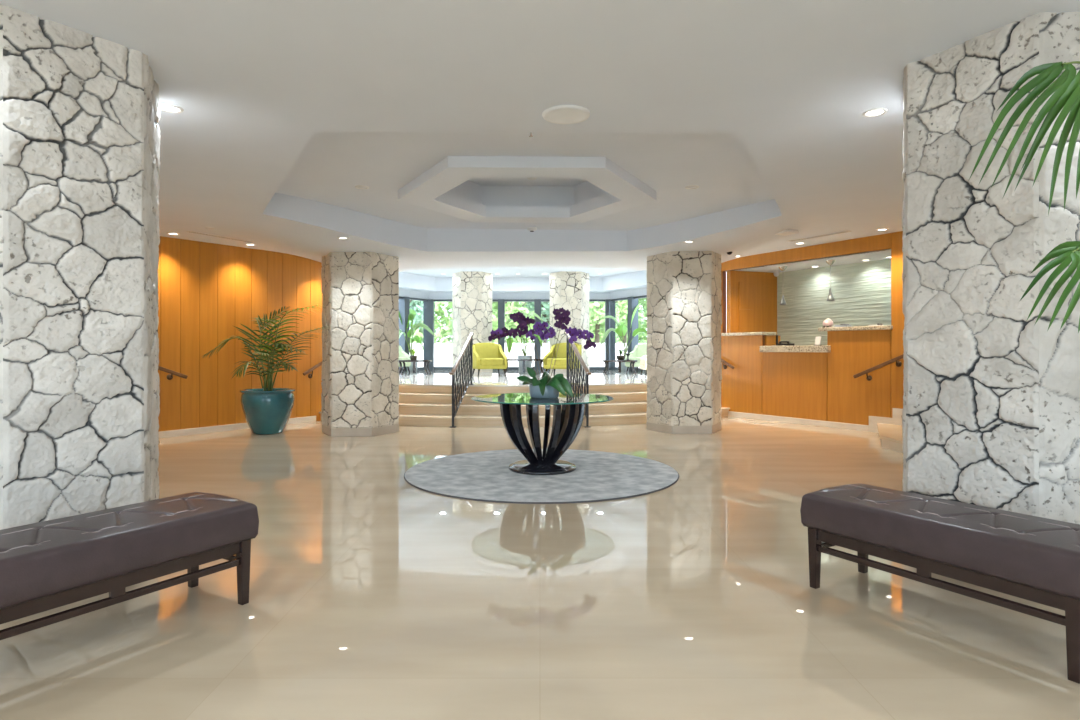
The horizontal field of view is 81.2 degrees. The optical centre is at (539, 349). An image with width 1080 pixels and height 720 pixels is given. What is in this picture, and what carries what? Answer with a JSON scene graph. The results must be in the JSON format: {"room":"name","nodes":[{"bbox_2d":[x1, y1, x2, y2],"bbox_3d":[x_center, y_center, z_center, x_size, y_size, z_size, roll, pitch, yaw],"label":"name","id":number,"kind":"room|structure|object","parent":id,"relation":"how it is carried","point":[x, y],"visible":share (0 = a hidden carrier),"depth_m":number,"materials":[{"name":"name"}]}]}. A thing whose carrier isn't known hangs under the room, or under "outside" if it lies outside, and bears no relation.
{"room":"lobby","nodes":[
{"label":"lobby","id":0,"kind":"room"},
{"bbox_2d":[158,236,321,431],"bbox_3d":[-5.740,-0.325,8.520,0.124,3.150,8.240,0,0,34],"label":"wall","id":1,"kind":"structure","parent":0,"point":[206,290],"depth_m":9.71,"materials":[{"name":"brown wood"}]},
{"bbox_2d":[158,366,187,379],"bbox_3d":[-5.337,0.284,8.927,0.088,0.291,0.642,0,0,34],"label":"wall handrail","id":2,"kind":"object","parent":1,"relation":"attached to","point":[169,376],"visible":0.8,"depth_m":9.01,"materials":[{"name":"brown wood"}]},
{"bbox_2d":[158,416,315,437],"bbox_3d":[-4.677,1.202,9.969,0.024,0.096,2.647,0,0,34],"label":"baseboard","id":3,"kind":"structure","parent":1,"relation":"attached to","point":[201,430],"depth_m":9.56,"materials":[{"name":"beige stone"}]},
{"bbox_2d":[303,361,321,377],"bbox_3d":[-3.920,0.310,11.033,0.088,0.371,0.559,0,0,34],"label":"wall handrail","id":4,"kind":"object","parent":1,"relation":"attached to","point":[320,363],"visible":0.76,"depth_m":10.95,"materials":[{"name":"brown wood"}]},
{"bbox_2d":[239,388,295,434],"bbox_3d":[-4.102,0.922,9.500,0.784,0.655,0.784,0,0,0],"label":"pot","id":5,"kind":"object","parent":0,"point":[266,411],"depth_m":9.24,"materials":[{"name":"teal ceramic"}]},
{"bbox_2d":[399,267,641,276],"bbox_3d":[-0.630,-2.240,15.250,11.760,0.120,8.700,0,0,0],"label":"ceiling","id":6,"kind":"structure","parent":0,"point":[503,271],"depth_m":17.50,"materials":[{"name":"white paint"}]},
{"bbox_2d":[399,370,646,393],"bbox_3d":[-0.630,0.934,15.233,11.160,0.632,8.335,0,0,0],"label":"floor","id":7,"kind":"structure","parent":0,"point":[438,381],"depth_m":11.98,"materials":[{"name":"stone"}]},
{"bbox_2d":[399,345,410,372],"bbox_3d":[-4.027,0.220,17.144,0.750,0.804,0.775,0,0,-40],"label":"armchair","id":8,"kind":"object","parent":7,"relation":"on","point":[403,355],"visible":0.19,"depth_m":17.07,"materials":[{"name":"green fabric"}]},
{"bbox_2d":[399,297,427,370],"bbox_3d":[-3.724,-0.466,18.874,0.240,2.168,1.216,0,0,30],"label":"window","id":9,"kind":"structure","parent":7,"relation":"on","point":[403,303],"depth_m":18.35,"materials":[{"name":"grey metal"}]},
{"bbox_2d":[399,360,431,373],"bbox_3d":[-3.227,0.442,16.200,0.860,0.368,0.600,0,0,0],"label":"coffee table","id":10,"kind":"object","parent":7,"relation":"on","point":[400,361],"visible":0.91,"depth_m":15.98,"materials":[{"name":"black metal"}]},
{"bbox_2d":[410,355,416,359],"bbox_3d":[-3.240,0.198,16.150,0.189,0.120,0.189,0,0,0],"label":"bowl","id":11,"kind":"object","parent":10,"relation":"on","point":[413,357],"depth_m":16.08,"materials":[{"name":"brown ceramic"}]},
{"bbox_2d":[410,348,420,359],"bbox_3d":[-3.256,0.104,16.148,0.327,0.308,0.340,0,0,42],"label":"bromeliad","id":12,"kind":"object","parent":10,"relation":"on","point":[412,357],"visible":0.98,"depth_m":16.09,"materials":[{"name":"green plant"}]},
{"bbox_2d":[399,309,436,370],"bbox_3d":[-3.655,-0.338,18.197,1.192,1.912,0.770,0,0,29],"label":"potted plant","id":13,"kind":"object","parent":7,"relation":"on","point":[412,313],"visible":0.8,"depth_m":18.19,"materials":[{"name":"green plant"}]},
{"bbox_2d":[407,359,417,370],"bbox_3d":[-3.718,0.438,18.300,0.374,0.360,0.374,0,0,0],"label":"pot","id":14,"kind":"object","parent":13,"relation":"on","point":[411,366],"depth_m":18.15,"materials":[{"name":"metal"}]},
{"bbox_2d":[423,299,451,369],"bbox_3d":[-2.937,-0.466,19.400,1.266,2.168,0.240,0,0,0],"label":"window","id":15,"kind":"structure","parent":7,"relation":"on","point":[428,306],"depth_m":19.28,"materials":[{"name":"grey metal"}]},
{"bbox_2d":[452,271,492,371],"bbox_3d":[-1.929,-0.788,18.002,1.139,2.804,1.034,0,0,0],"label":"stone pillar","id":16,"kind":"structure","parent":7,"relation":"on","point":[472,291],"depth_m":17.52,"materials":[{"name":"white stone"}]},
{"bbox_2d":[473,343,506,376],"bbox_3d":[-1.236,0.220,15.105,0.750,0.804,0.775,0,0,-18],"label":"armchair","id":17,"kind":"object","parent":7,"relation":"on","point":[485,355],"visible":0.93,"depth_m":14.94,"materials":[{"name":"yellow fabric"}]},
{"bbox_2d":[480,358,502,364],"bbox_3d":[-1.212,0.283,15.031,0.560,0.170,0.600,0,0,-18],"label":"seat cushion","id":18,"kind":"object","parent":17,"relation":"on","point":[483,361],"depth_m":14.75,"materials":[{"name":"yellow fabric"}]},
{"bbox_2d":[498,299,533,369],"bbox_3d":[-0.680,-0.466,19.400,1.216,2.168,0.240,0,0,0],"label":"window","id":19,"kind":"structure","parent":7,"relation":"on","point":[501,302],"depth_m":19.28,"materials":[{"name":"grey metal"}]},
{"bbox_2d":[503,359,543,373],"bbox_3d":[-0.416,0.429,16.400,1.200,0.393,0.600,0,0,0],"label":"coffee table","id":20,"kind":"object","parent":7,"relation":"on","point":[523,360],"visible":0.58,"depth_m":16.15,"materials":[{"name":"black metal"}]},
{"bbox_2d":[505,312,542,371],"bbox_3d":[-0.435,-0.239,17.660,1.101,1.714,0.687,0,0,0],"label":"potted plant","id":21,"kind":"object","parent":7,"relation":"on","point":[509,340],"visible":0.65,"depth_m":17.55,"materials":[{"name":"green plant"}]},
{"bbox_2d":[518,356,531,371],"bbox_3d":[-0.421,0.388,17.700,0.437,0.460,0.437,0,0,0],"label":"pot","id":22,"kind":"object","parent":21,"relation":"on","point":[520,363],"depth_m":17.54,"materials":[{"name":"metal"}]},
{"bbox_2d":[534,299,549,369],"bbox_3d":[0.436,-0.466,19.400,1.216,2.168,0.240,0,0,0],"label":"window","id":23,"kind":"structure","parent":7,"relation":"on","point":[537,302],"depth_m":19.28,"materials":[{"name":"grey metal"}]},
{"bbox_2d":[543,343,581,374],"bbox_3d":[0.559,0.220,15.104,0.750,0.804,0.775,0,0,22],"label":"armchair","id":24,"kind":"object","parent":7,"relation":"on","point":[560,363],"visible":0.53,"depth_m":15.05,"materials":[{"name":"yellow fabric"}]},
{"bbox_2d":[547,358,565,364],"bbox_3d":[0.530,0.283,15.031,0.560,0.170,0.600,0,0,22],"label":"seat cushion","id":25,"kind":"object","parent":24,"relation":"on","point":[559,361],"depth_m":14.77,"materials":[{"name":"yellow fabric"}]},
{"bbox_2d":[550,271,588,371],"bbox_3d":[0.843,-0.786,17.999,1.025,2.808,1.143,0,0,28],"label":"stone pillar","id":26,"kind":"structure","parent":7,"relation":"on","point":[568,290],"depth_m":17.53,"materials":[{"name":"white stone"}]},
{"bbox_2d":[589,299,614,369],"bbox_3d":[1.627,-0.466,19.400,1.366,2.168,0.240,0,0,0],"label":"window","id":27,"kind":"structure","parent":7,"relation":"on","point":[612,303],"depth_m":19.28,"materials":[{"name":"grey metal"}]},
{"bbox_2d":[608,297,627,369],"bbox_3d":[2.414,-0.466,18.960,0.240,2.168,1.216,0,0,-30],"label":"window","id":28,"kind":"structure","parent":7,"relation":"on","point":[618,299],"depth_m":19.26,"materials":[{"name":"grey metal"}]},
{"bbox_2d":[602,360,636,373],"bbox_3d":[2.044,0.442,16.200,0.900,0.368,0.600,0,0,0],"label":"coffee table","id":29,"kind":"object","parent":7,"relation":"on","point":[632,362],"visible":1,"depth_m":15.98,"materials":[{"name":"black metal"}]},
{"bbox_2d":[614,348,626,359],"bbox_3d":[2.058,0.104,16.150,0.321,0.307,0.298,0,0,-36],"label":"bromeliad","id":30,"kind":"object","parent":29,"relation":"on","point":[619,357],"visible":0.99,"depth_m":16.09,"materials":[{"name":"green plant"}]},
{"bbox_2d":[616,355,624,359],"bbox_3d":[2.070,0.198,16.150,0.231,0.120,0.231,0,0,0],"label":"bowl","id":31,"kind":"object","parent":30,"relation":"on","point":[619,357],"depth_m":16.06,"materials":[{"name":"ceramic"}]},
{"bbox_2d":[600,303,646,370],"bbox_3d":[2.448,-0.382,18.328,1.399,2.000,0.879,0,0,0],"label":"potted plant","id":32,"kind":"object","parent":7,"relation":"on","point":[621,330],"visible":0.8,"depth_m":18.22,"materials":[{"name":"green plant"}]},
{"bbox_2d":[621,359,628,370],"bbox_3d":[2.440,0.438,18.300,0.374,0.360,0.374,0,0,0],"label":"pot","id":33,"kind":"object","parent":32,"relation":"on","point":[623,367],"depth_m":18.15,"materials":[{"name":"metal"}]},
{"bbox_2d":[625,343,646,372],"bbox_3d":[2.796,0.220,16.947,0.750,0.804,0.775,0,0,35],"label":"armchair","id":34,"kind":"object","parent":7,"relation":"on","point":[639,350],"visible":0.36,"depth_m":17.16,"materials":[{"name":"green fabric"}]},
{"bbox_2d":[629,357,640,363],"bbox_3d":[2.752,0.283,16.884,0.560,0.170,0.600,0,0,35],"label":"seat cushion","id":35,"kind":"object","parent":34,"relation":"on","point":[630,358],"depth_m":16.68,"materials":[{"name":"white fabric"}]},
{"bbox_2d":[628,295,646,371],"bbox_3d":[2.972,-0.466,17.994,0.240,2.168,1.216,0,0,-30],"label":"window","id":36,"kind":"structure","parent":7,"relation":"on","point":[632,301],"depth_m":18.34,"materials":[{"name":"grey metal"}]},
{"bbox_2d":[640,355,646,376],"bbox_3d":[2.757,0.220,14.600,0.775,0.804,0.750,0,0,0],"label":"armchair","id":37,"kind":"object","parent":7,"relation":"on","point":[643,360],"visible":0.23,"depth_m":14.57,"materials":[{"name":"beige fabric"}]},
{"bbox_2d":[399,266,646,270],"bbox_3d":[-0.147,-1.829,11.606,7.366,0.843,1.560,0,0,-6],"label":"wall","id":38,"kind":"structure","parent":0,"point":[482,266],"depth_m":10.99,"materials":[{"name":"white paint"}]},
{"bbox_2d":[0,416,1079,719],"bbox_3d":[0.000,1.300,4.300,17.200,0.100,17.600,0,0,0],"label":"floor","id":39,"kind":"structure","parent":0,"point":[374,595],"depth_m":3.05,"materials":[{"name":"beige stone"}]},
{"bbox_2d":[0,4,160,529],"bbox_3d":[-2.830,-0.214,3.570,1.245,2.920,1.139,0,0,0],"label":"stone pillar","id":40,"kind":"structure","parent":39,"relation":"on","point":[80,136],"depth_m":3.24,"materials":[{"name":"white stone"}]},
{"bbox_2d":[0,492,258,639],"bbox_3d":[-1.944,0.998,2.734,0.532,0.504,1.242,0,0,31],"label":"leather bench","id":41,"kind":"object","parent":39,"relation":"on","point":[55,563],"visible":1,"depth_m":2.65,"materials":[{"name":"brown leather"}]},
{"bbox_2d":[202,305,332,434],"bbox_3d":[-3.826,0.294,9.400,2.053,1.911,1.274,0,0,21],"label":"potted palm","id":42,"kind":"object","parent":39,"relation":"on","point":[267,410],"visible":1,"depth_m":9.29,"materials":[{"name":"green plant"}]},
{"bbox_2d":[321,252,398,436],"bbox_3d":[-2.736,-0.120,9.598,1.043,2.740,1.170,0,0,28],"label":"stone pillar","id":43,"kind":"structure","parent":39,"relation":"on","point":[360,376],"depth_m":9.10,"materials":[{"name":"beige stone"}]},
{"bbox_2d":[449,333,473,427],"bbox_3d":[-1.321,0.469,10.694,0.115,1.562,1.243,0,0,10],"label":"stair railing","id":44,"kind":"object","parent":39,"relation":"on","point":[463,354],"visible":1,"depth_m":10.68,"materials":[{"name":"black metal"}]},
{"bbox_2d":[399,401,646,415],"bbox_3d":[-0.185,1.082,11.353,7.487,0.296,1.735,0,0,-5],"label":"step","id":45,"kind":"structure","parent":39,"relation":"on","point":[622,407],"depth_m":10.68,"materials":[{"name":"stone"}]},
{"bbox_2d":[399,391,646,403],"bbox_3d":[-0.209,1.003,11.616,7.096,0.454,1.662,0,0,-5],"label":"step","id":46,"kind":"structure","parent":39,"relation":"on","point":[423,398],"depth_m":11.04,"materials":[{"name":"stone"}]},
{"bbox_2d":[319,407,729,426],"bbox_3d":[-0.161,1.171,11.091,7.879,0.158,1.807,0,0,-5],"label":"step","id":47,"kind":"structure","parent":39,"relation":"on","point":[640,417],"depth_m":10.35,"materials":[{"name":"stone"}]},
{"bbox_2d":[404,449,678,503],"bbox_3d":[0.015,1.242,6.500,2.776,0.016,2.776,0,0,0],"label":"round rug","id":48,"kind":"object","parent":39,"relation":"on","point":[486,476],"visible":0.84,"depth_m":6.01,"materials":[{"name":"grey carpet"}]},
{"bbox_2d":[471,393,613,474],"bbox_3d":[0.025,0.864,6.550,1.473,0.742,1.473,0,0,-36],"label":"pedestal table","id":49,"kind":"object","parent":48,"relation":"on","point":[567,422],"visible":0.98,"depth_m":6.36,"materials":[{"name":"black paint"}]},
{"bbox_2d":[488,308,595,398],"bbox_3d":[0.022,0.025,6.495,1.114,0.937,0.473,0,0,0],"label":"potted orchid","id":50,"kind":"object","parent":49,"relation":"on","point":[547,387],"visible":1,"depth_m":6.40,"materials":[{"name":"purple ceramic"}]},
{"bbox_2d":[529,384,558,398],"bbox_3d":[0.045,0.426,6.520,0.316,0.134,0.316,0,0,0],"label":"bowl","id":51,"kind":"object","parent":50,"relation":"on","point":[550,392],"depth_m":6.39,"materials":[{"name":"grey ceramic"}]},
{"bbox_2d":[565,333,591,426],"bbox_3d":[0.639,0.469,10.710,0.121,1.562,1.242,0,0,-15],"label":"stair railing","id":52,"kind":"object","parent":39,"relation":"on","point":[569,354],"visible":0.88,"depth_m":10.73,"materials":[{"name":"black metal"}]},
{"bbox_2d":[646,251,721,433],"bbox_3d":[2.263,-0.150,9.899,1.061,2.800,1.184,0,0,-30],"label":"stone pillar","id":53,"kind":"structure","parent":39,"relation":"on","point":[684,292],"depth_m":9.39,"materials":[{"name":"beige stone"}]},
{"bbox_2d":[722,330,890,424],"bbox_3d":[4.574,0.472,10.856,0.530,1.555,3.186,0,0,-33],"label":"reception desk","id":54,"kind":"object","parent":39,"relation":"on","point":[822,386],"visible":0.88,"depth_m":10.42,"materials":[{"name":"brown wood"}]},
{"bbox_2d":[721,359,734,368],"bbox_3d":[3.513,0.240,11.917,0.088,0.250,0.443,0,0,-33],"label":"wall handrail","id":55,"kind":"object","parent":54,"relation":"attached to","point":[722,360],"visible":0.82,"depth_m":11.88,"materials":[{"name":"brown wood"}]},
{"bbox_2d":[721,332,775,335],"bbox_3d":[3.876,-0.295,11.727,0.410,0.060,0.933,0,0,-33],"label":"countertop","id":56,"kind":"structure","parent":54,"relation":"on","point":[737,333],"depth_m":11.51,"materials":[{"name":"beige stone"}]},
{"bbox_2d":[760,345,830,351],"bbox_3d":[4.514,-0.018,10.846,0.580,0.115,1.317,0,0,-33],"label":"countertop","id":57,"kind":"structure","parent":54,"relation":"on","point":[807,348],"depth_m":10.60,"materials":[{"name":"beige stone"}]},
{"bbox_2d":[778,341,794,345],"bbox_3d":[4.300,-0.116,11.011,0.180,0.082,0.220,0,0,-33],"label":"desk phone","id":58,"kind":"object","parent":57,"relation":"on","point":[781,343],"visible":1,"depth_m":10.95,"materials":[{"name":"black plastic"}]},
{"bbox_2d":[815,336,820,344],"bbox_3d":[4.662,-0.151,10.564,0.070,0.152,0.100,0,0,-33],"label":"card holder","id":59,"kind":"object","parent":57,"relation":"on","point":[818,338],"visible":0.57,"depth_m":10.56,"materials":[{"name":"white plastic"}]},
{"bbox_2d":[818,325,892,331],"bbox_3d":[5.102,-0.335,9.968,0.550,0.060,1.190,0,0,-33],"label":"countertop","id":60,"kind":"structure","parent":54,"relation":"on","point":[888,327],"depth_m":9.77,"materials":[{"name":"beige stone"}]},
{"bbox_2d":[822,319,832,327],"bbox_3d":[4.769,-0.444,10.434,0.166,0.158,0.164,0,0,-33],"label":"piggy bank","id":61,"kind":"object","parent":60,"relation":"on","point":[828,322],"visible":0.84,"depth_m":10.38,"materials":[{"name":"pink ceramic"}]},
{"bbox_2d":[833,324,852,326],"bbox_3d":[4.913,-0.392,10.214,0.160,0.053,0.240,0,0,-33],"label":"document tray","id":62,"kind":"object","parent":60,"relation":"on","point":[840,325],"visible":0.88,"depth_m":10.14,"materials":[{"name":"white plastic"}]},
{"bbox_2d":[877,415,902,452],"bbox_3d":[5.481,0.956,6.678,2.623,0.588,5.257,0,0,-33],"label":"step","id":63,"kind":"structure","parent":39,"relation":"on","point":[890,435],"depth_m":8.06,"materials":[{"name":"stone"}]},
{"bbox_2d":[800,483,1079,683],"bbox_3d":[1.921,0.998,2.963,0.532,0.504,1.205,0,0,-32],"label":"leather bench","id":64,"kind":"object","parent":39,"relation":"on","point":[1036,559],"visible":1,"depth_m":2.75,"materials":[{"name":"brown leather"}]},
{"bbox_2d":[800,483,1079,599],"bbox_3d":[1.921,0.839,2.963,0.532,0.186,1.205,0,0,-32],"label":"cushion","id":65,"kind":"object","parent":64,"relation":"on","point":[1041,555],"depth_m":2.77,"materials":[{"name":"brown leather"}]},
{"bbox_2d":[902,12,1079,523],"bbox_3d":[2.873,-0.238,3.782,1.216,2.976,1.366,0,0,-30],"label":"stone pillar","id":66,"kind":"structure","parent":39,"relation":"on","point":[991,410],"depth_m":3.40,"materials":[{"name":"white stone"}]},
{"bbox_2d":[969,61,1079,332],"bbox_3d":[2.414,0.051,1.653,1.892,2.398,1.334,0,0,0],"label":"potted palm","id":67,"kind":"object","parent":39,"relation":"on","point":[1065,90],"visible":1,"depth_m":2.17,"materials":[{"name":"green plant"}]},
{"bbox_2d":[0,0,1079,269],"bbox_3d":[0.000,-1.839,4.243,16.200,0.863,16.687,0,0,0],"label":"ceiling","id":68,"kind":"structure","parent":0,"point":[433,107],"depth_m":4.54,"materials":[{"name":"white paint"}]},
{"bbox_2d":[160,103,183,112],"bbox_3d":[-2.522,-1.647,4.295,0.163,0.014,0.163,0,0,0],"label":"recessed light","id":69,"kind":"object","parent":68,"relation":"in","point":[170,108],"visible":0.91,"depth_m":4.30,"materials":[{"name":"white metal"}]},
{"bbox_2d":[186,231,252,242],"bbox_3d":[-4.573,-1.621,9.043,0.110,0.010,0.996,0,0,28],"label":"ceiling vent","id":70,"kind":"object","parent":68,"relation":"in","point":[194,232],"visible":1,"depth_m":9.03,"materials":[{"name":"white metal"}]},
{"bbox_2d":[355,185,368,188],"bbox_3d":[-2.097,-1.917,7.421,0.163,0.014,0.163,0,0,0],"label":"recessed light","id":71,"kind":"object","parent":68,"relation":"in","point":[357,186],"visible":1,"depth_m":7.41,"materials":[{"name":"white metal"}]},
{"bbox_2d":[527,227,536,231],"bbox_3d":[-0.117,-1.756,9.220,0.160,0.058,0.160,0,0,0],"label":"smoke detector","id":72,"kind":"object","parent":68,"relation":"attached to","point":[531,229],"visible":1,"depth_m":9.17,"materials":[{"name":"white plastic"}]},
{"bbox_2d":[542,105,589,123],"bbox_3d":[0.185,-1.674,4.495,0.344,0.020,0.344,0,0,0],"label":"ceiling speaker","id":73,"kind":"object","parent":68,"relation":"attached to","point":[561,114],"visible":1,"depth_m":4.46,"materials":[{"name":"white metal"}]},
{"bbox_2d":[685,185,698,188],"bbox_3d":[1.790,-1.917,7.421,0.163,0.014,0.163,0,0,0],"label":"recessed light","id":74,"kind":"object","parent":68,"relation":"in","point":[690,186],"visible":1,"depth_m":7.41,"materials":[{"name":"white metal"}]},
{"bbox_2d":[775,229,798,235],"bbox_3d":[3.446,-1.646,8.825,0.240,0.040,0.240,0,0,-29],"label":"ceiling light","id":75,"kind":"object","parent":68,"relation":"attached to","point":[786,232],"visible":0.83,"depth_m":8.76,"materials":[{"name":"white metal"}]},
{"bbox_2d":[787,230,850,241],"bbox_3d":[4.218,-1.727,9.582,0.110,0.010,1.014,0,0,-32],"label":"ceiling vent","id":76,"kind":"object","parent":68,"relation":"in","point":[846,231],"visible":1,"depth_m":9.51,"materials":[{"name":"white metal"}]},
{"bbox_2d":[862,108,887,116],"bbox_3d":[2.406,-1.706,4.525,0.163,0.014,0.163,0,0,0],"label":"recessed light","id":77,"kind":"object","parent":68,"relation":"in","point":[874,112],"visible":1,"depth_m":4.53,"materials":[{"name":"white metal"}]},
{"bbox_2d":[721,271,725,406],"bbox_3d":[3.411,-0.130,12.273,0.124,2.760,0.450,0,0,-33],"label":"wall","id":78,"kind":"structure","parent":0,"point":[723,273],"depth_m":12.07,"materials":[{"name":"brown wood"}]},
{"bbox_2d":[726,271,726,332],"bbox_3d":[4.109,-0.500,13.501,0.100,3.500,2.719,0,0,40],"label":"wall","id":79,"kind":"structure","parent":0,"point":[726,271],"depth_m":13.18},
{"bbox_2d":[399,270,646,299],"bbox_3d":[-0.630,-1.860,16.860,11.160,0.640,5.080,0,0,0],"label":"trim","id":80,"kind":"structure","parent":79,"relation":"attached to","point":[632,284],"depth_m":18.90,"materials":[{"name":"white paint"}]},
{"bbox_2d":[727,270,776,334],"bbox_3d":[4.105,-0.200,12.191,1.100,2.900,0.108,0,0,-20],"label":"wall","id":81,"kind":"structure","parent":0,"point":[764,284],"depth_m":12.16,"materials":[{"name":"brown wood"}]},
{"bbox_2d":[739,282,751,331],"bbox_3d":[3.933,-0.325,12.058,0.300,1.950,0.020,0,0,-20],"label":"door","id":82,"kind":"structure","parent":81,"relation":"in","point":[745,288],"depth_m":12.05,"materials":[{"name":"brown wood"}]},
{"bbox_2d":[727,249,890,272],"bbox_3d":[5.204,-1.540,10.576,1.242,0.060,4.350,0,0,-33],"label":"ceiling","id":83,"kind":"structure","parent":0,"point":[874,256],"depth_m":10.87,"materials":[{"name":"white paint"}]},
{"bbox_2d":[779,266,786,304],"bbox_3d":[4.400,-1.162,11.407,0.150,0.695,0.150,0,0,0],"label":"pendant lamp","id":84,"kind":"object","parent":83,"relation":"hanging from","point":[782,268],"visible":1,"depth_m":11.37,"materials":[{"name":"metal"}]},
{"bbox_2d":[826,260,834,300],"bbox_3d":[4.903,-1.169,10.633,0.150,0.683,0.150,0,0,0],"label":"pendant lamp","id":85,"kind":"object","parent":83,"relation":"hanging from","point":[830,297],"visible":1,"depth_m":10.61,"materials":[{"name":"metal"}]},
{"bbox_2d":[777,259,890,345],"bbox_3d":[5.697,-0.200,10.692,0.100,2.900,3.903,0,0,-31],"label":"wall","id":86,"kind":"structure","parent":0,"point":[861,292],"depth_m":11.34,"materials":[{"name":"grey tile"}]},
{"bbox_2d":[891,231,904,417],"bbox_3d":[6.656,-0.350,7.278,0.124,3.200,5.074,0,0,-33],"label":"wall","id":87,"kind":"structure","parent":0,"point":[897,316],"depth_m":9.30,"materials":[{"name":"brown wood"}]},
{"bbox_2d":[721,233,890,270],"bbox_3d":[4.281,-1.730,10.934,0.124,0.440,3.644,0,0,-33],"label":"trim","id":88,"kind":"structure","parent":87,"relation":"attached to","point":[881,242],"depth_m":10.44,"materials":[{"name":"brown wood"}]},
{"bbox_2d":[728,408,902,432],"bbox_3d":[4.563,0.908,10.363,0.024,0.684,4.609,0,0,-33],"label":"baseboard","id":89,"kind":"structure","parent":87,"relation":"attached to","point":[859,427],"depth_m":10.10,"materials":[{"name":"beige stone"}]},
{"bbox_2d":[853,354,902,380],"bbox_3d":[5.130,0.244,9.429,0.088,0.454,0.878,0,0,-33],"label":"wall handrail","id":90,"kind":"object","parent":87,"relation":"attached to","point":[898,363],"visible":0.88,"depth_m":9.44,"materials":[{"name":"brown wood"}]},
{"label":"outside","id":91,"kind":"structure","parent":0,"visible":0},
{"bbox_3d":[0.000,0.870,40.000,90.000,0.200,44.000,0,0,0],"label":"ground","id":92,"kind":"structure","parent":91,"visible":0},
{"bbox_2d":[409,300,434,341],"bbox_3d":[-5.971,-2.110,27.458,3.352,5.983,3.836,0,0,0],"label":"tree","id":93,"kind":"object","parent":92,"relation":"on","point":[413,304],"visible":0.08,"depth_m":26.90,"materials":[{"name":"green plant"}]},
{"bbox_2d":[447,307,497,340],"bbox_3d":[-3.217,-1.952,32.246,3.534,5.667,3.336,0,0,-20],"label":"tree","id":94,"kind":"object","parent":92,"relation":"on","point":[450,326],"visible":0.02,"depth_m":30.94,"materials":[{"name":"green plant"}]},
{"bbox_2d":[492,302,533,342],"bbox_3d":[-1.502,-2.168,27.886,3.446,6.091,3.235,0,0,0],"label":"tree","id":95,"kind":"object","parent":92,"relation":"on","point":[509,307],"visible":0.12,"depth_m":27.53,"materials":[{"name":"green plant"}]},
{"bbox_2d":[409,343,644,367],"bbox_3d":[-1.000,0.245,26.000,46.000,1.050,0.350,0,0,0],"label":"wall","id":96,"kind":"structure","parent":92,"relation":"on","point":[443,352],"depth_m":25.88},
{"bbox_2d":[410,300,646,342],"bbox_3d":[-0.001,-1.248,37.984,32.580,5.576,2.579,0,0,0],"label":"hedge","id":97,"kind":"object","parent":92,"relation":"on","point":[443,332],"visible":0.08,"depth_m":37.45,"materials":[{"name":"green plant"}]},
{"bbox_2d":[520,302,549,342],"bbox_3d":[0.349,-2.337,31.085,3.912,6.426,3.968,0,0,0],"label":"tree","id":98,"kind":"object","parent":92,"relation":"on","point":[545,309],"visible":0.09,"depth_m":30.42,"materials":[{"name":"green plant"}]},
{"bbox_2d":[589,300,627,342],"bbox_3d":[2.575,-2.109,27.680,3.520,5.962,3.496,0,0,0],"label":"tree","id":99,"kind":"object","parent":92,"relation":"on","point":[597,313],"visible":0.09,"depth_m":27.38,"materials":[{"name":"green plant"}]},
{"bbox_2d":[595,298,646,342],"bbox_3d":[4.363,-2.439,32.571,4.334,6.630,4.373,0,0,0],"label":"tree","id":100,"kind":"object","parent":92,"relation":"on","point":[642,301],"visible":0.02,"depth_m":32.30,"materials":[{"name":"green plant"}]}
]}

